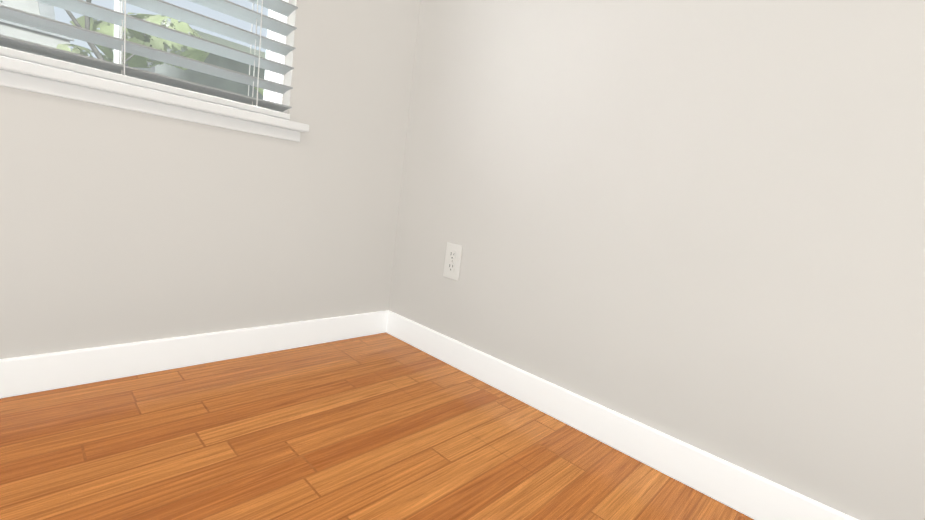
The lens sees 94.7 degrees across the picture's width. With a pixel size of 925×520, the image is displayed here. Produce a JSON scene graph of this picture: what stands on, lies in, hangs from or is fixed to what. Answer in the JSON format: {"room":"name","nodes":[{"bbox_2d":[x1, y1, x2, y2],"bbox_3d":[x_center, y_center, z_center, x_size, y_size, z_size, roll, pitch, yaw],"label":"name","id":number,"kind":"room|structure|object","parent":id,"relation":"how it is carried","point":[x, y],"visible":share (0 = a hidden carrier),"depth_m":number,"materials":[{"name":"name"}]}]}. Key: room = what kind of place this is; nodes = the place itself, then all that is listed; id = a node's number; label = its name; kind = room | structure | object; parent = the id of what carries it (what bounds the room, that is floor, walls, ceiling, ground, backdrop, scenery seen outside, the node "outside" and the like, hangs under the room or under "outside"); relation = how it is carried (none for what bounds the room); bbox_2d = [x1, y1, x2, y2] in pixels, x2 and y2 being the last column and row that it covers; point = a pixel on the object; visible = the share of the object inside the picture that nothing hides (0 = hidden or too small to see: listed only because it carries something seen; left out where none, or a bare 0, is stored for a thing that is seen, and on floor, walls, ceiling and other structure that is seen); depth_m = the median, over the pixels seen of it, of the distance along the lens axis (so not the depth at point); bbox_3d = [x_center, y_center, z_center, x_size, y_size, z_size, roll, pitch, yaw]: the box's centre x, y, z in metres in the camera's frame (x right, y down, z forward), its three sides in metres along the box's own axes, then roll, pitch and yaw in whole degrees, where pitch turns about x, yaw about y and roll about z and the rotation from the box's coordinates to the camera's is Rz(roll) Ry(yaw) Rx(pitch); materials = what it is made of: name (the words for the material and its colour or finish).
{"room":"empty room","nodes":[
{"label":"empty room","id":0,"kind":"room"},
{"bbox_2d":[0,0,420,358],"bbox_3d":[-1.566,0.563,0.508,0.180,5.440,3.730,15,11,42],"label":"wall","id":1,"kind":"structure","parent":0,"point":[119,226],"depth_m":1.15,"materials":[{"name":"paint"}]},
{"bbox_2d":[0,0,287,103],"bbox_3d":[-0.757,-1.060,0.935,0.106,1.317,0.760,15,11,42],"label":"window","id":2,"kind":"structure","parent":1,"relation":"in","point":[272,96],"depth_m":1.11,"materials":[{"name":"white plastic"}]},
{"bbox_2d":[0,0,297,119],"bbox_3d":[-0.681,-1.044,0.864,0.088,1.317,0.790,15,11,42],"label":"window blind","id":3,"kind":"object","parent":2,"relation":"attached to","point":[22,50],"visible":0.88,"depth_m":1.01,"materials":[{"name":"white plastic"}]},
{"bbox_2d":[0,56,308,141],"bbox_3d":[-0.771,-0.369,0.966,0.090,0.052,0.850,15,11,42],"label":"sill","id":4,"kind":"structure","parent":1,"relation":"attached to","point":[30,76],"depth_m":0.96,"materials":[{"name":"white wood"}]},
{"bbox_2d":[0,310,388,398],"bbox_3d":[-1.457,0.264,0.398,0.013,0.086,3.410,15,11,42],"label":"baseboard","id":5,"kind":"structure","parent":1,"relation":"attached to","point":[23,375],"depth_m":1.11,"materials":[{"name":"white wood"}]},
{"bbox_2d":[0,332,753,519],"bbox_3d":[-0.206,0.695,-0.780,3.870,0.120,3.730,15,11,42],"label":"floor","id":6,"kind":"structure","parent":0,"point":[384,426],"depth_m":0.87,"materials":[{"name":"laminate"}]},
{"bbox_2d":[389,0,924,519],"bbox_3d":[1.181,-0.593,0.333,3.870,2.440,0.160,15,11,42],"label":"wall","id":7,"kind":"structure","parent":0,"point":[699,224],"depth_m":0.89,"materials":[{"name":"paint"}]},
{"bbox_2d":[443,242,462,280],"bbox_3d":[-0.033,0.004,1.385,0.070,0.115,0.007,15,11,42],"label":"electrical outlet","id":8,"kind":"object","parent":7,"relation":"attached to","point":[453,255],"visible":1,"depth_m":1.38,"materials":[{"name":"white plastic"}]},
{"bbox_2d":[386,311,857,519],"bbox_3d":[0.981,0.566,0.432,3.537,0.086,0.013,15,11,42],"label":"baseboard","id":9,"kind":"structure","parent":7,"relation":"attached to","point":[752,495],"depth_m":0.98,"materials":[{"name":"white wood"}]},
{"label":"outside","id":10,"kind":"structure","parent":0,"visible":0},
{"bbox_3d":[-14.778,0.304,10.701,120.000,0.200,120.000,15,11,42],"label":"ground","id":11,"kind":"structure","parent":10,"visible":0},
{"bbox_2d":[0,0,73,47],"bbox_3d":[-16.980,-5.905,14.714,7.120,10.320,4.800,15,11,42],"label":"house","id":12,"kind":"structure","parent":11,"relation":"on","point":[30,7],"depth_m":13.14,"materials":[{"name":"paint"}]},
{"bbox_2d":[56,0,263,95],"bbox_3d":[-2.808,-1.864,5.356,4.331,8.544,6.853,15,11,42],"label":"tree","id":13,"kind":"object","parent":11,"relation":"on","point":[183,27],"depth_m":4.39,"materials":[{"name":"green plant"}]},
{"bbox_2d":[106,18,265,98],"bbox_3d":[-5.500,-2.775,16.712,8.600,6.450,12.800,15,11,42],"label":"house","id":14,"kind":"structure","parent":11,"relation":"on","point":[233,84],"depth_m":10.00,"materials":[{"name":"grey paint"}]}
]}

